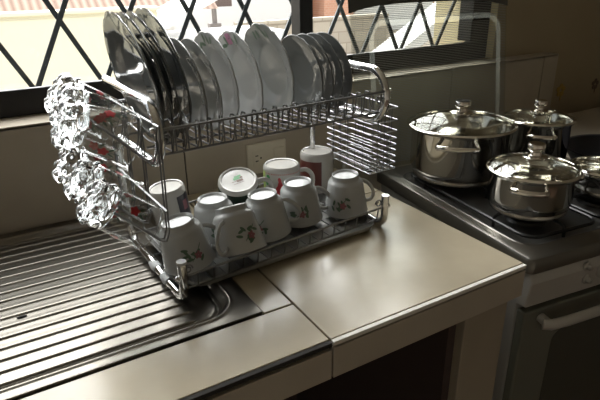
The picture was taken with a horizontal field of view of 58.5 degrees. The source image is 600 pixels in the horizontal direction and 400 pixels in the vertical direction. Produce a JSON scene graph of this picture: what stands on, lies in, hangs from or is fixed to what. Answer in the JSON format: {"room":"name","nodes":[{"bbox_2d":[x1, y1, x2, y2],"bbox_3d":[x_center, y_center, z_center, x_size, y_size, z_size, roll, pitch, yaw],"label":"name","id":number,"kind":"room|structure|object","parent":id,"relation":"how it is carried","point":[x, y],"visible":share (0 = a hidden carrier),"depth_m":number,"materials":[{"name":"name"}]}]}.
{"room":"kitchen","nodes":[
{"label":"kitchen","id":0,"kind":"room"},
{"bbox_2d":[349,30,432,53],"bbox_3d":[-17.855,-19.839,56.765,150.000,0.200,118.400,-14,26,-27],"label":"ground","id":1,"kind":"structure","parent":0,"point":[393,30],"depth_m":27.94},
{"bbox_2d":[0,5,160,89],"bbox_3d":[-6.186,0.500,3.956,10.780,3.195,0.330,-14,26,-27],"label":"wall","id":2,"kind":"structure","parent":1,"relation":"on","point":[26,35],"depth_m":5.33,"materials":[{"name":"beige paint"}]},
{"bbox_2d":[0,0,217,30],"bbox_3d":[-8.807,-3.213,10.640,13.000,4.900,6.000,-14,26,-27],"label":"house","id":3,"kind":"object","parent":1,"relation":"on","point":[5,5],"visible":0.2,"depth_m":9.95,"materials":[{"name":"white"}]},
{"bbox_2d":[208,0,231,27],"bbox_3d":[-3.255,-6.772,20.207,1.500,3.800,0.250,-14,26,-27],"label":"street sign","id":4,"kind":"object","parent":1,"relation":"on","point":[220,3],"visible":0.42,"depth_m":20.13,"materials":[{"name":"grey"}]},
{"bbox_2d":[157,0,283,39],"bbox_3d":[-1.967,-2.476,10.341,3.200,3.550,1.700,-14,26,-27],"label":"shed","id":5,"kind":"object","parent":1,"relation":"on","point":[172,12],"visible":0.13,"depth_m":9.73,"materials":[{"name":"white"}]},
{"bbox_2d":[174,0,290,29],"bbox_3d":[-4.788,-13.121,30.890,9.200,7.200,7.300,-14,26,-27],"label":"house","id":6,"kind":"object","parent":1,"relation":"on","point":[258,10],"visible":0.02,"depth_m":28.96,"materials":[{"name":"white"}]},
{"bbox_2d":[233,13,388,53],"bbox_3d":[0.751,-7.324,24.067,7.800,1.670,0.500,-14,26,-27],"label":"stone wall","id":7,"kind":"structure","parent":1,"relation":"on","point":[320,24],"depth_m":24.55,"materials":[{"name":"beige stone"}]},
{"bbox_2d":[313,0,352,16],"bbox_3d":[0.564,-14.251,33.328,2.650,7.200,7.300,-14,26,-27],"label":"brick house","id":8,"kind":"object","parent":1,"relation":"on","point":[321,8],"visible":0.02,"depth_m":31.32,"materials":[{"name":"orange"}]},
{"bbox_2d":[353,2,432,28],"bbox_3d":[4.402,-15.553,36.239,7.000,7.200,7.300,-14,26,-27],"label":"house","id":9,"kind":"object","parent":1,"relation":"on","point":[394,22],"visible":0.02,"depth_m":34.84,"materials":[{"name":"white"}]},
{"bbox_2d":[372,2,435,51],"bbox_3d":[5.207,-6.109,19.120,6.000,3.150,1.200,-14,26,-27],"label":"canopy","id":10,"kind":"object","parent":1,"relation":"on","point":[430,19],"visible":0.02,"depth_m":18.29,"materials":[{"name":"white"}]},
{"bbox_2d":[434,0,599,114],"bbox_3d":[-0.251,-0.411,1.365,4.600,2.500,0.180,-14,26,-27],"label":"wall","id":11,"kind":"structure","parent":0,"point":[570,29],"depth_m":1.95,"materials":[{"name":"paint"}]},
{"bbox_2d":[0,0,101,86],"bbox_3d":[-0.580,-0.362,1.239,0.205,0.187,0.011,-14,26,-27],"label":"window grille","id":12,"kind":"object","parent":11,"relation":"in","point":[58,17],"depth_m":1.24,"materials":[{"name":"black metal"}]},
{"bbox_2d":[115,0,135,12],"bbox_3d":[-0.422,-0.469,1.296,0.048,0.028,0.011,-14,26,-27],"label":"window grille","id":13,"kind":"object","parent":11,"relation":"in","point":[132,2],"depth_m":1.30,"materials":[{"name":"black metal"}]},
{"bbox_2d":[182,136,188,194],"bbox_3d":[-0.635,0.376,1.298,3.545,1.115,0.056,-14,26,-27],"label":"trim","id":14,"kind":"structure","parent":11,"relation":"attached to","point":[182,136],"depth_m":1.30,"materials":[{"name":"silver metal"}]},
{"bbox_2d":[178,0,200,40],"bbox_3d":[-0.290,-0.464,1.382,0.062,0.097,0.011,-14,26,-27],"label":"window grille","id":15,"kind":"object","parent":11,"relation":"in","point":[189,10],"depth_m":1.38,"materials":[{"name":"black metal"}]},
{"bbox_2d":[235,0,252,33],"bbox_3d":[-0.156,-0.497,1.454,0.052,0.084,0.011,-14,26,-27],"label":"window grille","id":16,"kind":"object","parent":11,"relation":"in","point":[244,14],"depth_m":1.45,"materials":[{"name":"black metal"}]},
{"bbox_2d":[0,0,491,118],"bbox_3d":[-0.571,-0.780,0.960,2.737,1.255,0.068,-14,26,-27],"label":"window","id":17,"kind":"structure","parent":11,"relation":"in","point":[21,101],"depth_m":1.44,"materials":[{"name":"black metal"}]},
{"bbox_2d":[246,138,285,173],"bbox_3d":[-0.086,-0.112,1.398,0.114,0.082,0.011,-14,26,-27],"label":"wall outlet","id":18,"kind":"object","parent":11,"relation":"attached to","point":[258,154],"visible":0.65,"depth_m":1.39,"materials":[{"name":"beige plastic"}]},
{"bbox_2d":[253,149,264,166],"bbox_3d":[-0.107,-0.108,1.384,0.033,0.042,0.002,-14,26,-27],"label":"socket","id":19,"kind":"object","parent":18,"relation":"attached to","point":[258,154],"depth_m":1.38,"materials":[{"name":"beige plastic"}]},
{"bbox_2d":[0,52,558,234],"bbox_3d":[-0.638,0.367,1.308,3.550,1.125,0.090,-14,26,-27],"label":"backsplash","id":20,"kind":"structure","parent":11,"relation":"attached to","point":[30,197],"depth_m":1.33,"materials":[{"name":"tile"}]},
{"bbox_2d":[328,0,456,52],"bbox_3d":[0.305,-0.565,1.719,0.517,0.158,0.011,-14,26,-27],"label":"window grille","id":21,"kind":"object","parent":11,"relation":"in","point":[340,3],"depth_m":1.68,"materials":[{"name":"black metal"}]},
{"bbox_2d":[433,1,463,44],"bbox_3d":[0.531,-1.101,1.672,0.039,1.255,0.150,-14,26,-27],"label":"trim","id":22,"kind":"structure","parent":11,"relation":"attached to","point":[452,18],"depth_m":1.88,"materials":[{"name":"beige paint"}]},
{"bbox_2d":[485,2,498,58],"bbox_3d":[0.587,-1.081,1.622,0.004,1.255,0.180,-14,26,-27],"label":"trim","id":23,"kind":"structure","parent":11,"relation":"attached to","point":[492,16],"depth_m":1.77,"materials":[{"name":"beige paint"}]},
{"bbox_2d":[557,84,564,100],"bbox_3d":[0.993,-0.410,2.043,0.050,0.067,0.002,-14,26,-27],"label":"flower","id":24,"kind":"object","parent":11,"relation":"attached to","point":[562,87],"visible":1,"depth_m":2.04,"materials":[{"name":"brown plant"}]},
{"bbox_2d":[592,78,598,91],"bbox_3d":[1.179,-0.457,2.141,0.044,0.059,0.002,-14,26,-27],"label":"flower","id":25,"kind":"object","parent":11,"relation":"attached to","point":[594,87],"visible":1,"depth_m":2.14,"materials":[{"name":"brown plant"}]},
{"bbox_3d":[0.825,1.469,0.215,4.800,0.100,4.340,-14,26,-27],"label":"floor","id":26,"kind":"structure","parent":0,"visible":0},
{"bbox_2d":[31,327,296,399],"bbox_3d":[-0.807,0.702,0.902,2.146,0.830,0.595,-14,26,-27],"label":"base cabinet","id":27,"kind":"object","parent":26,"relation":"on","point":[293,397],"visible":0.02,"depth_m":1.70,"materials":[{"name":"grey"}]},
{"bbox_2d":[19,167,526,399],"bbox_3d":[-0.861,0.312,0.668,2.580,0.068,0.666,-14,26,-27],"label":"countertop","id":28,"kind":"structure","parent":27,"relation":"on","point":[334,309],"depth_m":0.87,"materials":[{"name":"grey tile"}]},
{"bbox_2d":[0,203,261,399],"bbox_3d":[-0.975,0.290,0.657,1.804,0.026,0.538,-14,26,-27],"label":"board","id":29,"kind":"object","parent":28,"relation":"in","point":[90,300],"visible":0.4,"depth_m":0.89,"materials":[{"name":"silver metal"}]},
{"bbox_2d":[146,194,373,285],"bbox_3d":[-0.079,0.063,1.111,0.423,0.014,0.257,-16,27,-31],"label":"drip tray","id":30,"kind":"object","parent":28,"relation":"on","point":[295,231],"visible":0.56,"depth_m":1.05,"materials":[{"name":"silver metal"}]},
{"bbox_2d":[149,179,191,232],"bbox_3d":[-0.258,0.012,1.078,0.082,0.104,0.099,-4,23,-7],"label":"coffee mug","id":31,"kind":"object","parent":30,"relation":"on","point":[177,198],"visible":0.59,"depth_m":1.04,"materials":[{"name":"grey ceramic"}]},
{"bbox_2d":[177,191,190,212],"bbox_3d":[-0.226,0.011,1.051,0.008,0.055,0.037,8,25,21],"label":"picture","id":32,"kind":"object","parent":31,"relation":"attached to","point":[183,205],"depth_m":1.04,"materials":[{"name":"blue"}]},
{"bbox_2d":[159,212,215,275],"bbox_3d":[-0.195,0.071,0.947,0.093,0.096,0.103,13,27,29],"label":"tea cup","id":33,"kind":"object","parent":30,"relation":"on","point":[188,240],"visible":0.8,"depth_m":0.92,"materials":[{"name":"grey ceramic"}]},
{"bbox_2d":[180,242,203,261],"bbox_3d":[-0.183,0.093,0.913,0.038,0.031,0.008,-23,27,-23],"label":"print","id":34,"kind":"object","parent":33,"relation":"attached to","point":[189,251],"depth_m":0.91,"materials":[{"name":"multicoloured"}]},
{"bbox_2d":[195,250,201,258],"bbox_3d":[-0.173,0.093,0.916,0.014,0.015,0.004,-23,27,-23],"label":"print","id":35,"kind":"object","parent":33,"relation":"on","point":[198,252],"depth_m":0.91},
{"bbox_2d":[90,60,391,299],"bbox_3d":[-0.118,-0.070,1.026,0.567,0.339,0.310,-16,27,-31],"label":"dish rack","id":36,"kind":"object","parent":30,"relation":"on","point":[181,291],"visible":0.8,"depth_m":0.94,"materials":[{"name":"silver metal"}]},
{"bbox_2d":[44,72,123,140],"bbox_3d":[-0.361,-0.156,0.903,0.125,0.118,0.078,-14,26,-27],"label":"glass tumbler","id":37,"kind":"object","parent":36,"relation":"hanging from","point":[63,78],"visible":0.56,"depth_m":0.87,"materials":[{"name":"red"}]},
{"bbox_2d":[52,146,128,192],"bbox_3d":[-0.367,-0.046,0.944,0.126,0.117,0.078,-14,26,-28],"label":"glass tumbler","id":38,"kind":"object","parent":36,"relation":"hanging from","point":[62,166],"visible":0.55,"depth_m":0.90,"materials":[{"name":"red"}]},
{"bbox_2d":[49,82,134,151],"bbox_3d":[-0.323,-0.128,0.837,0.126,0.115,0.078,-13,26,-27],"label":"glass tumbler","id":39,"kind":"object","parent":36,"relation":"hanging from","point":[67,90],"visible":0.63,"depth_m":0.80,"materials":[{"name":"red"}]},
{"bbox_2d":[99,112,108,121],"bbox_3d":[-0.297,-0.126,0.811,0.016,0.015,0.002,22,-2,-37],"label":"print","id":40,"kind":"object","parent":39,"relation":"attached to","point":[104,114],"depth_m":0.81,"materials":[{"name":"red"}]},
{"bbox_2d":[50,97,141,164],"bbox_3d":[-0.290,-0.097,0.767,0.124,0.107,0.078,-13,26,-27],"label":"glass tumbler","id":41,"kind":"object","parent":36,"relation":"hanging from","point":[71,120],"visible":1,"depth_m":0.73,"materials":[{"name":"red"}]},
{"bbox_2d":[89,141,98,149],"bbox_3d":[-0.306,-0.080,0.794,0.016,0.001,0.015,11,55,-35],"label":"print","id":42,"kind":"object","parent":41,"relation":"attached to","point":[94,146],"depth_m":0.79},
{"bbox_2d":[93,115,103,123],"bbox_3d":[-0.298,-0.120,0.794,0.015,0.014,0.005,-12,25,-24],"label":"print","id":43,"kind":"object","parent":41,"relation":"attached to","point":[98,119],"depth_m":0.80,"materials":[{"name":"red paint"}]},
{"bbox_2d":[97,148,108,154],"bbox_3d":[-0.276,-0.068,0.750,0.016,0.015,0.003,11,55,-35],"label":"print","id":44,"kind":"object","parent":41,"relation":"attached to","point":[103,151],"depth_m":0.75},
{"bbox_2d":[103,117,114,125],"bbox_3d":[-0.287,-0.117,0.804,0.018,0.015,0.004,-10,25,-20],"label":"print","id":45,"kind":"object","parent":41,"relation":"attached to","point":[106,119],"depth_m":0.80,"materials":[{"name":"green"}]},
{"bbox_2d":[104,110,115,116],"bbox_3d":[-0.267,-0.121,0.751,0.016,0.004,0.014,11,55,-35],"label":"print","id":46,"kind":"object","parent":41,"relation":"on","point":[109,113],"depth_m":0.75},
{"bbox_2d":[63,157,144,222],"bbox_3d":[-0.321,-0.015,0.884,0.125,0.118,0.080,-15,27,-29],"label":"glass tumbler","id":47,"kind":"object","parent":36,"relation":"hanging from","point":[84,171],"visible":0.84,"depth_m":0.84,"materials":[{"name":"red"}]},
{"bbox_2d":[76,178,161,248],"bbox_3d":[-0.276,0.022,0.825,0.124,0.120,0.078,-14,26,-27],"label":"glass tumbler","id":48,"kind":"object","parent":36,"relation":"hanging from","point":[100,200],"visible":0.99,"depth_m":0.78,"materials":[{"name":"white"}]},
{"bbox_2d":[131,206,139,215],"bbox_3d":[-0.247,0.016,0.804,0.016,0.014,0.004,33,-19,-37],"label":"print","id":49,"kind":"object","parent":48,"relation":"on","point":[135,211],"depth_m":0.80},
{"bbox_2d":[139,209,147,219],"bbox_3d":[-0.237,0.022,0.812,0.019,0.016,0.005,33,-19,-37],"label":"print","id":50,"kind":"object","parent":48,"relation":"on","point":[143,209],"depth_m":0.81},
{"bbox_2d":[103,11,163,139],"bbox_3d":[-0.272,-0.199,0.880,0.049,0.212,0.218,-16,27,-31],"label":"dinner plate","id":51,"kind":"object","parent":36,"relation":"in","point":[130,67],"visible":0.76,"depth_m":0.88,"materials":[{"name":"grey metal"}]},
{"bbox_2d":[116,12,173,139],"bbox_3d":[-0.260,-0.202,0.890,0.049,0.213,0.218,-16,27,-31],"label":"dinner plate","id":52,"kind":"object","parent":36,"relation":"in","point":[160,83],"visible":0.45,"depth_m":0.84,"materials":[{"name":"grey metal"}]},
{"bbox_2d":[126,11,181,137],"bbox_3d":[-0.249,-0.206,0.900,0.049,0.214,0.216,-16,27,-31],"label":"dinner plate","id":53,"kind":"object","parent":36,"relation":"in","point":[173,95],"visible":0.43,"depth_m":0.85,"materials":[{"name":"grey metal"}]},
{"bbox_2d":[135,8,191,133],"bbox_3d":[-0.234,-0.217,0.915,0.046,0.213,0.218,-16,27,-31],"label":"dinner plate","id":54,"kind":"object","parent":36,"relation":"in","point":[154,25],"visible":0.51,"depth_m":0.88,"materials":[{"name":"grey metal"}]},
{"bbox_2d":[169,37,207,130],"bbox_3d":[-0.199,-0.201,0.938,0.035,0.164,0.166,-16,27,-31],"label":"plate","id":55,"kind":"object","parent":36,"relation":"in","point":[195,85],"visible":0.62,"depth_m":0.92,"materials":[{"name":"grey ceramic"}]},
{"bbox_2d":[180,38,222,129],"bbox_3d":[-0.176,-0.204,0.952,0.035,0.164,0.166,-16,27,-31],"label":"plate","id":56,"kind":"object","parent":36,"relation":"in","point":[205,69],"visible":0.56,"depth_m":0.93,"materials":[{"name":"grey ceramic"}]},
{"bbox_2d":[194,192,232,244],"bbox_3d":[-0.158,0.035,1.040,0.107,0.088,0.094,13,27,30],"label":"tea cup","id":57,"kind":"object","parent":36,"relation":"on","point":[206,205],"visible":0.41,"depth_m":1.01,"materials":[{"name":"grey ceramic"}]},
{"bbox_2d":[194,31,239,124],"bbox_3d":[-0.149,-0.219,0.971,0.037,0.168,0.172,-16,27,-32],"label":"dessert plate","id":58,"kind":"object","parent":36,"relation":"in","point":[221,64],"visible":0.67,"depth_m":0.96,"materials":[{"name":"grey ceramic"}]},
{"bbox_2d":[201,37,214,51],"bbox_3d":[-0.166,-0.276,0.954,0.007,0.034,0.048,-24,31,-27],"label":"print","id":59,"kind":"object","parent":58,"relation":"attached to","point":[207,43],"depth_m":0.95,"materials":[{"name":"green"}]},
{"bbox_2d":[213,202,266,257],"bbox_3d":[-0.107,0.060,0.960,0.093,0.106,0.114,-5,23,-10],"label":"tea cup","id":60,"kind":"object","parent":36,"relation":"on","point":[237,231],"visible":1,"depth_m":0.93,"materials":[{"name":"grey ceramic"}]},
{"bbox_2d":[236,223,256,242],"bbox_3d":[-0.092,0.060,0.936,0.042,0.032,0.010,-15,3,-27],"label":"print","id":61,"kind":"object","parent":60,"relation":"attached to","point":[245,232],"depth_m":0.93,"materials":[{"name":"multicoloured"}]},
{"bbox_2d":[248,230,254,237],"bbox_3d":[-0.084,0.060,0.937,0.014,0.015,0.004,-15,3,-27],"label":"print","id":62,"kind":"object","parent":60,"relation":"on","point":[251,232],"depth_m":0.94},
{"bbox_2d":[218,30,263,121],"bbox_3d":[-0.109,-0.228,0.993,0.037,0.166,0.170,-16,27,-32],"label":"dessert plate","id":63,"kind":"object","parent":36,"relation":"in","point":[244,64],"visible":0.78,"depth_m":0.99,"materials":[{"name":"grey ceramic"}]},
{"bbox_2d":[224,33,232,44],"bbox_3d":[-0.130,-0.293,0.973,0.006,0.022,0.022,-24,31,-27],"label":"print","id":64,"kind":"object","parent":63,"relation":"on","point":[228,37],"depth_m":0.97,"materials":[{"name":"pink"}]},
{"bbox_2d":[223,31,237,51],"bbox_3d":[-0.127,-0.286,0.974,0.009,0.041,0.054,-24,31,-27],"label":"print","id":65,"kind":"object","parent":63,"relation":"attached to","point":[230,38],"depth_m":0.98,"materials":[{"name":"pink"}]},
{"bbox_2d":[218,167,273,204],"bbox_3d":[-0.124,-0.012,1.124,0.099,0.112,0.112,14,27,31],"label":"coffee mug","id":66,"kind":"object","parent":36,"relation":"in","point":[236,183],"visible":0.55,"depth_m":1.08,"materials":[{"name":"grey ceramic"}]},
{"bbox_2d":[244,23,294,117],"bbox_3d":[-0.057,-0.244,1.017,0.038,0.176,0.180,-16,27,-32],"label":"dessert plate","id":67,"kind":"object","parent":36,"relation":"in","point":[272,59],"visible":0.79,"depth_m":1.01,"materials":[{"name":"grey ceramic"}]},
{"bbox_2d":[252,25,266,36],"bbox_3d":[-0.076,-0.311,0.989,0.006,0.025,0.060,-24,31,-27],"label":"print","id":68,"kind":"object","parent":67,"relation":"on","point":[254,34],"depth_m":0.99},
{"bbox_2d":[246,187,301,242],"bbox_3d":[-0.059,0.026,1.054,0.105,0.091,0.094,6,24,17],"label":"tea cup","id":69,"kind":"object","parent":36,"relation":"on","point":[268,207],"visible":0.84,"depth_m":1.03,"materials":[{"name":"grey ceramic"}]},
{"bbox_2d":[259,220,267,233],"bbox_3d":[-0.080,0.050,1.027,0.025,0.029,0.033,-19,27,-25],"label":"print","id":70,"kind":"object","parent":69,"relation":"attached to","point":[263,224],"depth_m":1.02,"materials":[{"name":"green paint"}]},
{"bbox_2d":[281,34,322,110],"bbox_3d":[0.002,-0.251,1.064,0.032,0.152,0.154,-16,27,-31],"label":"saucer","id":71,"kind":"object","parent":36,"relation":"in","point":[308,79],"visible":0.85,"depth_m":1.05,"materials":[{"name":"grey ceramic"}]},
{"bbox_2d":[280,176,328,227],"bbox_3d":[0.004,-0.003,1.121,0.094,0.089,0.106,12,26,28],"label":"tea cup","id":72,"kind":"object","parent":36,"relation":"on","point":[300,189],"visible":0.89,"depth_m":1.09,"materials":[{"name":"grey ceramic"}]},
{"bbox_2d":[290,205,308,217],"bbox_3d":[-0.001,0.025,1.083,0.033,0.028,0.022,-18,28,-26],"label":"print","id":73,"kind":"object","parent":72,"relation":"attached to","point":[294,213],"depth_m":1.08,"materials":[{"name":"multicoloured"}]},
{"bbox_2d":[299,211,305,217],"bbox_3d":[0.005,0.030,1.081,0.014,0.015,0.002,-4,23,-6],"label":"print","id":74,"kind":"object","parent":72,"relation":"on","point":[303,215],"depth_m":1.08,"materials":[{"name":"red paint"}]},
{"bbox_2d":[297,33,333,108],"bbox_3d":[0.022,-0.257,1.077,0.032,0.152,0.154,-16,27,-31],"label":"saucer","id":75,"kind":"object","parent":36,"relation":"in","point":[327,74],"visible":0.36,"depth_m":1.03,"materials":[{"name":"grey ceramic"}]},
{"bbox_2d":[308,33,342,107],"bbox_3d":[0.041,-0.261,1.087,0.032,0.152,0.154,-16,27,-31],"label":"saucer","id":76,"kind":"object","parent":36,"relation":"in","point":[332,56],"visible":0.31,"depth_m":1.04,"materials":[{"name":"grey ceramic"}]},
{"bbox_2d":[317,32,352,106],"bbox_3d":[0.060,-0.266,1.098,0.032,0.152,0.154,-16,27,-31],"label":"saucer","id":77,"kind":"object","parent":36,"relation":"in","point":[342,56],"visible":0.33,"depth_m":1.05,"materials":[{"name":"grey ceramic"}]},
{"bbox_2d":[325,169,374,218],"bbox_3d":[0.103,-0.020,1.159,0.094,0.088,0.107,9,25,22],"label":"tea cup","id":78,"kind":"object","parent":36,"relation":"on","point":[347,198],"visible":0.98,"depth_m":1.12,"materials":[{"name":"grey ceramic"}]},
{"bbox_2d":[332,198,350,211],"bbox_3d":[0.087,0.009,1.124,0.028,0.032,0.032,-17,27,-26],"label":"print","id":79,"kind":"object","parent":78,"relation":"attached to","point":[338,204],"depth_m":1.12,"materials":[{"name":"multicoloured"}]},
{"bbox_2d":[340,203,346,209],"bbox_3d":[0.090,0.013,1.119,0.014,0.015,0.002,4,24,12],"label":"print","id":80,"kind":"object","parent":78,"relation":"on","point":[343,206],"depth_m":1.12,"materials":[{"name":"red"}]},
{"bbox_2d":[327,94,397,174],"bbox_3d":[0.129,-0.159,1.231,0.102,0.153,0.170,-15,26,-29],"label":"basket","id":81,"kind":"object","parent":36,"relation":"hanging from","point":[354,150],"visible":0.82,"depth_m":1.23,"materials":[{"name":"silver metal"}]},
{"bbox_2d":[263,158,314,194],"bbox_3d":[-0.028,-0.040,1.202,0.111,0.095,0.081,-14,26,-27],"label":"coffee mug","id":82,"kind":"object","parent":30,"relation":"on","point":[278,170],"visible":0.58,"depth_m":1.16,"materials":[{"name":"grey ceramic"}]},
{"bbox_2d":[276,178,282,194],"bbox_3d":[-0.043,-0.027,1.156,0.022,0.045,0.002,0,23,3],"label":"print","id":83,"kind":"object","parent":82,"relation":"attached to","point":[279,181],"depth_m":1.15,"materials":[{"name":"red"}]},
{"bbox_2d":[300,146,346,193],"bbox_3d":[0.053,-0.077,1.285,0.110,0.095,0.079,-14,26,-27],"label":"coffee mug","id":84,"kind":"object","parent":30,"relation":"on","point":[319,159],"visible":0.6,"depth_m":1.25,"materials":[{"name":"grey ceramic"}]},
{"bbox_2d":[300,159,321,186],"bbox_3d":[0.021,-0.060,1.254,0.061,0.066,0.014,15,28,32],"label":"print","id":85,"kind":"object","parent":84,"relation":"attached to","point":[315,165],"depth_m":1.24,"materials":[{"name":"red"}]},
{"bbox_2d":[296,302,506,399],"bbox_3d":[0.188,0.468,1.412,0.134,0.831,0.639,-14,26,-27],"label":"support","id":86,"kind":"object","parent":26,"relation":"on","point":[459,361],"visible":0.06,"depth_m":1.08,"materials":[{"name":"grey"}]},
{"bbox_2d":[348,0,599,399],"bbox_3d":[0.524,0.145,1.406,0.580,1.418,0.670,-10,25,-21],"label":"gas stove","id":87,"kind":"object","parent":26,"relation":"on","point":[550,345],"visible":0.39,"depth_m":1.16,"materials":[{"name":"silver metal"}]},
{"bbox_2d":[406,99,517,187],"bbox_3d":[0.401,-0.157,1.347,0.266,0.187,0.266,-14,26,-27],"label":"stock pot","id":88,"kind":"object","parent":87,"relation":"on","point":[453,149],"visible":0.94,"depth_m":1.29,"materials":[{"name":"silver metal"}]},
{"bbox_2d":[377,163,599,274],"bbox_3d":[0.558,-0.015,1.329,0.520,0.031,0.560,-10,25,-21],"label":"cooktop","id":89,"kind":"object","parent":87,"relation":"in","point":[548,247],"depth_m":1.15,"materials":[{"name":"black metal"}]},
{"bbox_2d":[486,141,583,221],"bbox_3d":[0.498,-0.052,1.149,0.197,0.145,0.194,-9,24,-19],"label":"cooking pot","id":90,"kind":"object","parent":87,"relation":"on","point":[527,186],"visible":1,"depth_m":1.11,"materials":[{"name":"silver metal"}]},
{"bbox_2d":[501,99,576,162],"bbox_3d":[0.622,-0.179,1.411,0.188,0.170,0.188,-14,26,-27],"label":"pot","id":91,"kind":"object","parent":87,"relation":"on","point":[534,124],"visible":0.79,"depth_m":1.36,"materials":[{"name":"silver metal"}]},
{"bbox_2d":[569,155,599,198],"bbox_3d":[0.709,-0.072,1.244,0.190,0.100,0.154,-14,26,-27],"label":"pot","id":92,"kind":"object","parent":87,"relation":"on","point":[589,184],"visible":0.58,"depth_m":1.23,"materials":[{"name":"silver metal"}]},
{"bbox_2d":[563,107,599,160],"bbox_3d":[1.357,0.135,2.056,1.380,0.901,0.570,-14,26,-27],"label":"countertop","id":93,"kind":"structure","parent":26,"relation":"on","point":[588,121],"depth_m":1.87,"materials":[{"name":"beige stone"}]},
{"bbox_2d":[567,134,599,158],"bbox_3d":[0.918,-0.144,1.479,0.426,0.076,0.258,-14,26,-27],"label":"skillet","id":94,"kind":"object","parent":93,"relation":"on","point":[586,144],"visible":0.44,"depth_m":1.54,"materials":[{"name":"black metal"}]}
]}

